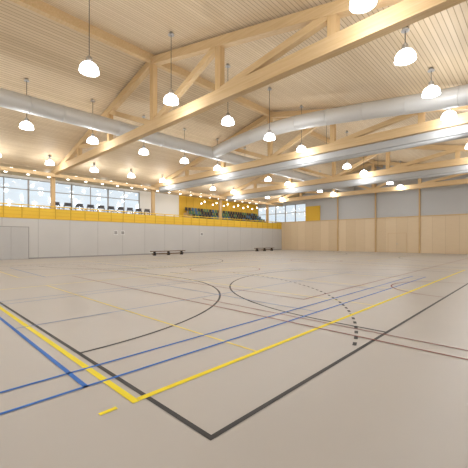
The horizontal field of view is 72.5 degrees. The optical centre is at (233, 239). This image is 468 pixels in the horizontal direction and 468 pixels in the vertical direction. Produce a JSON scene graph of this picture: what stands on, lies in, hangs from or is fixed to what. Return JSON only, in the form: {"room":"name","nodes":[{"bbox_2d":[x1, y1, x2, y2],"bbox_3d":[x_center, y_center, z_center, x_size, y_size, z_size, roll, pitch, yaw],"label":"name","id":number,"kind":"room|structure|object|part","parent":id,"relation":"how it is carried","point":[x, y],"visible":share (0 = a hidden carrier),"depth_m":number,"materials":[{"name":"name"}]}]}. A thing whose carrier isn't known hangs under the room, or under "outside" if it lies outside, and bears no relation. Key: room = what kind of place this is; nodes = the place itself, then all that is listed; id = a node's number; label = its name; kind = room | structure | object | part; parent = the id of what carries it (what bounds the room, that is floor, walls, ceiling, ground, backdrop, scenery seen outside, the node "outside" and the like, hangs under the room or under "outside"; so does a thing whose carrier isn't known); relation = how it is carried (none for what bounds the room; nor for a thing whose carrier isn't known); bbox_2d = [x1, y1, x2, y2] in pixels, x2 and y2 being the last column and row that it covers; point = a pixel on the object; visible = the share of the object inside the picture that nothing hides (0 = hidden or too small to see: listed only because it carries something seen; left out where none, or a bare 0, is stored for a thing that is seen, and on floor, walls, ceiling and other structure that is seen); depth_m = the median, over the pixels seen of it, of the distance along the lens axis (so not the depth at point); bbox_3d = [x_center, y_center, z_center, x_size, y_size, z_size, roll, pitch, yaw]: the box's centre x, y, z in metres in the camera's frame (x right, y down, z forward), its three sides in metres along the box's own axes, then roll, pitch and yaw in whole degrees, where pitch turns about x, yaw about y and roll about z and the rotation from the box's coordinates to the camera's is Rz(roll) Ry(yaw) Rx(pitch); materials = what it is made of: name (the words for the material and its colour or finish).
{"room":"sports hall","nodes":[
{"label":"sports hall","id":0,"kind":"room"},
{"bbox_2d":[0,173,257,217],"bbox_3d":[-11.453,-3.850,37.302,0.280,4.300,44.300,0,0,44],"label":"wall","id":1,"kind":"structure","parent":0,"point":[175,205],"depth_m":40.97,"materials":[{"name":"white paint"}]},
{"bbox_2d":[0,176,28,206],"bbox_3d":[-20.297,-4.150,28.118,0.080,2.900,3.760,0,0,44],"label":"window","id":2,"kind":"structure","parent":1,"relation":"in","point":[3,187],"depth_m":29.06,"materials":[{"name":"silver metal"}]},
{"bbox_2d":[29,179,71,202],"bbox_3d":[-17.691,-4.150,30.829,0.080,2.900,3.760,0,0,44],"label":"window","id":3,"kind":"structure","parent":1,"relation":"in","point":[29,179],"depth_m":31.27,"materials":[{"name":"silver metal"}]},
{"bbox_2d":[72,185,107,210],"bbox_3d":[-15.085,-4.150,33.539,0.080,2.900,3.760,0,0,44],"label":"window","id":4,"kind":"structure","parent":1,"relation":"in","point":[74,185],"depth_m":33.50,"materials":[{"name":"silver metal"}]},
{"bbox_2d":[108,189,138,211],"bbox_3d":[-12.479,-4.150,36.249,0.080,2.900,3.760,0,0,44],"label":"window","id":5,"kind":"structure","parent":1,"relation":"in","point":[124,199],"depth_m":36.24,"materials":[{"name":"silver metal"}]},
{"bbox_2d":[0,162,274,204],"bbox_3d":[-9.643,-5.878,35.562,4.800,0.140,44.300,0,0,44],"label":"gallery ceiling","id":6,"kind":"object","parent":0,"point":[1,163],"visible":0.44,"depth_m":31.68,"materials":[{"name":"beige wood"}]},
{"bbox_2d":[0,217,281,257],"bbox_3d":[-8.002,-0.100,33.984,0.254,3.200,44.300,0,0,44],"label":"wall","id":7,"kind":"structure","parent":0,"point":[47,237],"depth_m":31.50,"materials":[{"name":"grey paint"}]},
{"bbox_2d":[0,226,28,259],"bbox_3d":[-17.023,0.225,24.346,0.080,2.550,2.400,0,0,44],"label":"door","id":8,"kind":"structure","parent":7,"relation":"in","point":[14,240],"depth_m":24.52,"materials":[{"name":"grey paint"}]},
{"bbox_2d":[11,249,281,259],"bbox_3d":[-7.909,1.450,33.895,0.012,0.100,44.300,0,0,44],"label":"baseboard","id":9,"kind":"structure","parent":7,"relation":"attached to","point":[273,249],"depth_m":30.38,"materials":[{"name":"grey rubber"}]},
{"bbox_2d":[0,203,305,228],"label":"railing","id":10,"kind":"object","parent":7,"relation":"in","point":[295,212],"depth_m":31.02,"materials":[{"name":"yellow wood"}]},
{"bbox_3d":[-7.982,-2.257,33.965,0.250,1.105,44.300,0,0,44],"label":"gallery balustrade","id":11,"kind":"part","parent":10,"relation":"part of","materials":[{"name":"yellow paint"}]},
{"bbox_2d":[114,231,202,235],"bbox_3d":[-7.554,-0.700,34.247,0.035,0.400,11.100,0,0,44],"label":"wall sign","id":12,"kind":"object","parent":7,"relation":"attached to","point":[115,232],"visible":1,"depth_m":30.86,"materials":[{"name":"white paint"}]},
{"bbox_2d":[0,250,467,467],"bbox_3d":[3.043,1.600,23.363,30.400,0.200,44.300,0,0,44],"label":"floor","id":13,"kind":"structure","parent":0,"point":[384,405],"depth_m":3.97,"materials":[{"name":"plastic"}]},
{"bbox_2d":[150,250,184,255],"bbox_3d":[-6.567,1.285,31.980,0.440,0.430,4.000,0,0,44],"label":"bench","id":14,"kind":"object","parent":13,"relation":"on","point":[154,253],"visible":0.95,"depth_m":31.89,"materials":[{"name":"brown wood"}]},
{"bbox_2d":[0,253,424,414],"bbox_3d":[1.773,1.494,19.049,17.190,0.001,34.920,0,0,44],"label":"court","id":15,"kind":"object","parent":13,"relation":"on","point":[39,349],"visible":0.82,"depth_m":4.52,"materials":[{"name":"blue paint"}]},
{"bbox_2d":[0,251,467,440],"bbox_3d":[5.915,1.497,23.321,20.250,0.001,38.630,0,0,44],"label":"court","id":16,"kind":"object","parent":13,"relation":"on","point":[210,437],"visible":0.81,"depth_m":3.93,"materials":[{"name":"grey paint"}]},
{"bbox_2d":[0,254,467,415],"bbox_3d":[1.876,1.496,21.222,21.335,0.001,30.855,0,0,44],"label":"court","id":17,"kind":"object","parent":13,"relation":"on","point":[99,376],"visible":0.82,"depth_m":4.44,"materials":[{"name":"yellow paint"}]},
{"bbox_2d":[254,248,272,250],"bbox_3d":[4.168,1.285,43.577,0.440,0.430,4.000,0,0,44],"label":"bench","id":18,"kind":"object","parent":13,"relation":"on","point":[264,249],"visible":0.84,"depth_m":43.44,"materials":[{"name":"brown wood"}]},
{"bbox_2d":[74,252,467,359],"bbox_3d":[6.944,1.493,21.000,20.900,0.001,30.135,0,0,44],"label":"court","id":19,"kind":"object","parent":13,"relation":"on","point":[316,252],"visible":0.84,"depth_m":6.76,"materials":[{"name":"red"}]},
{"bbox_2d":[0,0,467,202],"bbox_3d":[3.115,-7.606,23.294,30.600,3.789,44.700,0,0,44],"label":"ceiling","id":20,"kind":"structure","parent":0,"point":[35,47],"depth_m":15.82,"materials":[{"name":"beige wood"}]},
{"bbox_2d":[19,78,33,129],"bbox_3d":[-10.574,-6.949,16.272,0.660,2.578,0.660,0,0,44],"label":"pendant light","id":21,"kind":"object","parent":20,"relation":"hanging from","point":[26,125],"visible":0.99,"depth_m":16.19,"materials":[{"name":"white"}]},
{"bbox_3d":[-10.574,-7.239,16.272,0.254,1.998,0.260,0,0,44],"label":"cord","id":22,"kind":"part","parent":21,"relation":"part of","materials":[{"name":"grey plastic"}]},
{"bbox_2d":[45,155,53,165],"bbox_3d":[-13.924,-6.031,24.113,0.660,0.742,0.660,0,0,44],"label":"pendant light","id":23,"kind":"object","parent":20,"relation":"hanging from","point":[49,161],"visible":1,"depth_m":23.99,"materials":[{"name":"white"}]},
{"bbox_2d":[78,0,99,76],"bbox_3d":[-4.915,-7.142,10.831,0.660,2.965,0.660,0,0,44],"label":"pendant light","id":24,"kind":"object","parent":20,"relation":"hanging from","point":[87,68],"visible":1,"depth_m":10.75,"materials":[{"name":"steel"},{"name":"white opal glass"}]},
{"bbox_3d":[-4.915,-7.432,10.831,0.254,2.385,0.260,0,0,44],"label":"cord","id":25,"kind":"part","parent":24,"relation":"part of","materials":[{"name":"grey plastic"}]},
{"bbox_2d":[87,99,98,143],"bbox_3d":[-8.266,-6.949,18.672,0.660,2.578,0.660,0,0,44],"label":"pendant light","id":26,"kind":"object","parent":20,"relation":"hanging from","point":[91,140],"visible":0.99,"depth_m":18.55,"materials":[{"name":"white"}]},
{"bbox_2d":[90,163,97,171],"bbox_3d":[-11.616,-6.031,26.513,0.660,0.742,0.660,0,0,44],"label":"pendant light","id":27,"kind":"object","parent":20,"relation":"hanging from","point":[94,169],"visible":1,"depth_m":26.40,"materials":[{"name":"white"}]},
{"bbox_2d":[128,169,134,177],"bbox_3d":[-9.308,-6.031,28.914,0.660,0.742,0.660,0,0,44],"label":"pendant light","id":28,"kind":"object","parent":20,"relation":"hanging from","point":[131,175],"visible":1,"depth_m":28.78,"materials":[{"name":"white"}]},
{"bbox_2d":[139,115,148,154],"bbox_3d":[-5.958,-6.949,21.072,0.660,2.578,0.660,0,0,44],"label":"pendant light","id":29,"kind":"object","parent":20,"relation":"hanging from","point":[143,151],"visible":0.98,"depth_m":20.96,"materials":[{"name":"white"}]},
{"bbox_2d":[163,32,178,105],"bbox_3d":[-2.607,-7.142,13.231,0.660,2.965,0.660,0,0,44],"label":"pendant light","id":30,"kind":"object","parent":20,"relation":"hanging from","point":[170,99],"visible":1,"depth_m":13.13,"materials":[{"name":"steel"},{"name":"white opal glass"}]},
{"bbox_2d":[0,87,353,191],"bbox_3d":[0.160,-6.600,26.136,0.870,0.870,44.100,0,0,44],"label":"ventilation duct","id":31,"kind":"object","parent":20,"relation":"hanging from","point":[9,99],"visible":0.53,"depth_m":17.97,"materials":[{"name":"white metal"}]},
{"bbox_2d":[180,128,188,163],"bbox_3d":[-3.650,-6.949,23.473,0.660,2.578,0.660,0,0,44],"label":"pendant light","id":32,"kind":"object","parent":20,"relation":"hanging from","point":[183,160],"visible":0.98,"depth_m":23.38,"materials":[{"name":"white"}]},
{"bbox_2d":[9,0,382,167],"bbox_3d":[2.935,-9.130,23.467,0.260,0.400,44.300,0,0,44],"label":"ridge beam","id":33,"kind":"structure","parent":20,"relation":"attached to","point":[40,7],"depth_m":14.80,"materials":[{"name":"brown wood"}]},
{"bbox_2d":[213,138,220,170],"bbox_3d":[-1.341,-6.949,25.873,0.660,2.578,0.660,0,0,44],"label":"pendant light","id":34,"kind":"object","parent":20,"relation":"hanging from","point":[217,167],"visible":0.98,"depth_m":25.76,"materials":[{"name":"white"}]},
{"bbox_2d":[221,64,234,125],"bbox_3d":[-0.299,-7.142,15.631,0.660,2.965,0.660,0,0,44],"label":"pendant light","id":35,"kind":"object","parent":20,"relation":"hanging from","point":[226,121],"visible":0.99,"depth_m":15.53,"materials":[{"name":"white"}]},
{"bbox_2d":[50,0,466,174],"bbox_3d":[-4.296,-7.307,16.380,30.820,3.837,0.320,0,0,44],"label":"roof truss","id":36,"kind":"object","parent":20,"relation":"attached to","point":[262,72],"visible":0.94,"depth_m":11.32,"materials":[{"name":"brown wood"}]},
{"bbox_2d":[264,87,274,140],"bbox_3d":[2.009,-7.142,18.032,0.660,2.965,0.660,0,0,44],"label":"pendant light","id":37,"kind":"object","parent":20,"relation":"hanging from","point":[269,136],"visible":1,"depth_m":17.98,"materials":[{"name":"white"}]},
{"bbox_3d":[2.009,-7.432,18.032,0.254,2.385,0.260,0,0,44],"label":"cord","id":38,"kind":"part","parent":37,"relation":"part of","materials":[{"name":"grey plastic"}]},
{"bbox_2d":[296,105,306,151],"bbox_3d":[4.317,-7.142,20.432,0.660,2.965,0.660,0,0,44],"label":"pendant light","id":39,"kind":"object","parent":20,"relation":"hanging from","point":[301,148],"visible":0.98,"depth_m":20.34,"materials":[{"name":"white"}]},
{"bbox_2d":[151,105,467,188],"bbox_3d":[2.407,-7.307,23.351,30.820,3.837,0.320,0,0,44],"label":"roof truss","id":40,"kind":"object","parent":20,"relation":"attached to","point":[357,139],"visible":0.7,"depth_m":20.53,"materials":[{"name":"brown wood"}]},
{"bbox_2d":[159,124,467,192],"bbox_3d":[3.013,-5.195,23.115,29.500,0.570,0.440,0,0,44],"label":"air duct","id":41,"kind":"object","parent":40,"relation":"attached to","point":[458,132],"visible":1,"depth_m":19.46,"materials":[{"name":"metal"},{"name":"aluminium"}]},
{"bbox_2d":[212,84,467,156],"bbox_3d":[5.378,-6.472,17.581,18.878,2.081,0.870,0,0,44],"label":"ventilation duct","id":42,"kind":"object","parent":20,"relation":"hanging from","point":[457,96],"visible":0.96,"depth_m":16.34,"materials":[{"name":"white metal"}]},
{"bbox_2d":[219,145,467,197],"bbox_3d":[9.269,-7.307,30.487,30.820,3.837,0.320,0,0,44],"label":"roof truss","id":43,"kind":"object","parent":20,"relation":"attached to","point":[406,167],"visible":0.66,"depth_m":27.64,"materials":[{"name":"brown wood"}]},
{"bbox_2d":[227,164,467,200],"bbox_3d":[9.874,-5.195,30.251,29.500,0.570,0.440,0,0,44],"label":"air duct","id":44,"kind":"object","parent":43,"relation":"attached to","point":[460,169],"visible":1,"depth_m":28.37,"materials":[{"name":"metal"},{"name":"aluminium"}]},
{"bbox_2d":[343,131,350,168],"bbox_3d":[8.933,-7.142,25.233,0.660,2.965,0.660,0,0,44],"label":"pendant light","id":45,"kind":"object","parent":20,"relation":"hanging from","point":[346,166],"visible":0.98,"depth_m":25.09,"materials":[{"name":"white"}]},
{"bbox_2d":[349,0,377,13],"bbox_3d":[3.123,-6.212,7.721,0.660,1.104,0.660,0,0,44],"label":"pendant light","id":46,"kind":"object","parent":20,"relation":"hanging from","point":[356,6],"visible":1,"depth_m":7.74,"materials":[{"name":"white"}]},
{"bbox_2d":[360,168,367,174],"bbox_3d":[11.241,-7.142,27.633,0.660,2.965,0.660,0,0,44],"label":"pendant light","id":47,"kind":"object","parent":20,"relation":"hanging from","point":[363,172],"visible":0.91,"depth_m":27.47,"materials":[{"name":"white"}]},
{"bbox_2d":[266,161,467,203],"bbox_3d":[16.061,-7.307,37.551,30.820,3.837,0.320,0,0,44],"label":"roof truss","id":48,"kind":"object","parent":20,"relation":"attached to","point":[432,183],"visible":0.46,"depth_m":37.01,"materials":[{"name":"brown wood"}]},
{"bbox_2d":[394,26,416,65],"bbox_3d":[5.431,-6.212,10.121,0.660,1.104,0.660,0,0,44],"label":"pendant light","id":49,"kind":"object","parent":20,"relation":"hanging from","point":[407,55],"visible":0.98,"depth_m":10.03,"materials":[{"name":"white"}]},
{"bbox_3d":[5.431,-6.502,10.121,0.254,0.524,0.260,0,0,44],"label":"cord","id":50,"kind":"part","parent":49,"relation":"part of","materials":[{"name":"grey plastic"}]},
{"bbox_2d":[421,67,440,97],"bbox_3d":[7.739,-6.212,12.521,0.660,1.104,0.660,0,0,44],"label":"pendant light","id":51,"kind":"object","parent":20,"relation":"hanging from","point":[431,91],"visible":1,"depth_m":12.43,"materials":[{"name":"white"}]},
{"bbox_3d":[7.739,-6.502,12.521,0.254,0.524,0.260,0,0,44],"label":"cord","id":52,"kind":"part","parent":51,"relation":"part of","materials":[{"name":"grey plastic"}]},
{"bbox_2d":[440,108,456,120],"bbox_3d":[10.047,-6.212,14.922,0.660,1.104,0.660,0,0,44],"label":"pendant light","id":53,"kind":"object","parent":20,"relation":"hanging from","point":[449,114],"visible":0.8,"depth_m":14.80,"materials":[{"name":"white"}]},
{"bbox_2d":[258,165,467,253],"bbox_3d":[16.745,-3.975,41.076,35.200,10.950,0.270,0,0,44],"label":"wall","id":54,"kind":"structure","parent":0,"point":[448,234],"depth_m":39.32,"materials":[{"name":"brown wood"}]},
{"bbox_2d":[0,166,282,206],"bbox_3d":[-7.841,-5.360,33.829,0.300,0.280,44.300,0,0,44],"label":"beam","id":55,"kind":"structure","parent":54,"relation":"attached to","point":[2,168],"depth_m":29.54,"materials":[{"name":"brown wood"}]},
{"bbox_2d":[281,213,467,222],"bbox_3d":[18.375,-2.720,39.308,30.400,0.120,0.060,0,0,44],"label":"trim","id":56,"kind":"structure","parent":54,"relation":"attached to","point":[467,213],"depth_m":39.33,"materials":[{"name":"brown wood"}]},
{"bbox_2d":[337,167,420,252],"bbox_3d":[19.478,-3.812,38.219,15.080,10.624,0.100,0,0,44],"label":"trim","id":57,"kind":"structure","parent":54,"relation":"attached to","point":[375,167],"depth_m":39.88,"materials":[{"name":"beige wood"}]},
{"bbox_2d":[388,233,406,252],"bbox_3d":[19.521,0.330,38.192,2.080,2.340,0.070,0,0,44],"label":"door","id":58,"kind":"structure","parent":54,"relation":"in","point":[397,242],"depth_m":38.17,"materials":[{"name":"brown wood"}]},
{"bbox_3d":[-9.734,-1.550,35.649,4.550,0.300,44.300,0,0,44],"label":"floor","id":59,"kind":"structure","parent":0,"visible":0},
{"bbox_2d":[50,177,54,208],"bbox_3d":[-15.324,-3.600,26.985,0.400,3.800,0.400,0,0,44],"label":"column","id":60,"kind":"structure","parent":59,"relation":"on","point":[52,179],"depth_m":26.88,"materials":[{"name":"brown wood"}]},
{"bbox_2d":[151,190,154,214],"bbox_3d":[-8.622,-3.600,33.956,0.400,3.800,0.400,0,0,44],"label":"column","id":61,"kind":"structure","parent":59,"relation":"on","point":[152,191],"depth_m":33.85,"materials":[{"name":"brown wood"}]},
{"bbox_2d":[219,199,221,219],"bbox_3d":[-1.760,-3.600,41.092,0.400,3.800,0.400,0,0,44],"label":"column","id":62,"kind":"structure","parent":59,"relation":"on","point":[220,200],"depth_m":40.98,"materials":[{"name":"brown wood"}]},
{"bbox_2d":[184,207,264,221],"bbox_3d":[-0.268,-3.000,46.178,3.200,2.600,15.000,0,0,44],"label":"seating","id":63,"kind":"object","parent":59,"relation":"on","point":[203,213],"visible":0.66,"depth_m":45.15,"materials":[{"name":"multicoloured plastic"}]},
{"bbox_2d":[266,205,268,222],"bbox_3d":[5.033,-3.600,48.156,0.400,3.800,0.400,0,0,44],"label":"column","id":64,"kind":"structure","parent":59,"relation":"on","point":[267,206],"depth_m":48.08,"materials":[{"name":"brown wood"}]},
{"bbox_3d":[-13.328,-1.850,32.307,2.800,0.300,10.300,0,0,44],"label":"platform","id":65,"kind":"object","parent":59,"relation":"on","visible":0},
{"bbox_2d":[62,203,71,209],"bbox_3d":[-15.775,-2.705,29.763,1.700,1.410,0.700,0,0,44],"label":"treadmill","id":66,"kind":"object","parent":65,"relation":"on","point":[65,204],"visible":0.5,"depth_m":29.25,"materials":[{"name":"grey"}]},
{"bbox_2d":[73,203,83,210],"bbox_3d":[-15.068,-2.705,30.498,1.700,1.410,0.700,0,0,44],"label":"treadmill","id":67,"kind":"object","parent":65,"relation":"on","point":[77,205],"visible":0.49,"depth_m":29.97,"materials":[{"name":"grey"}]},
{"bbox_2d":[85,204,93,210],"bbox_3d":[-14.361,-2.705,31.233,1.700,1.410,0.700,0,0,44],"label":"treadmill","id":68,"kind":"object","parent":65,"relation":"on","point":[88,205],"visible":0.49,"depth_m":30.66,"materials":[{"name":"grey"}]}
]}

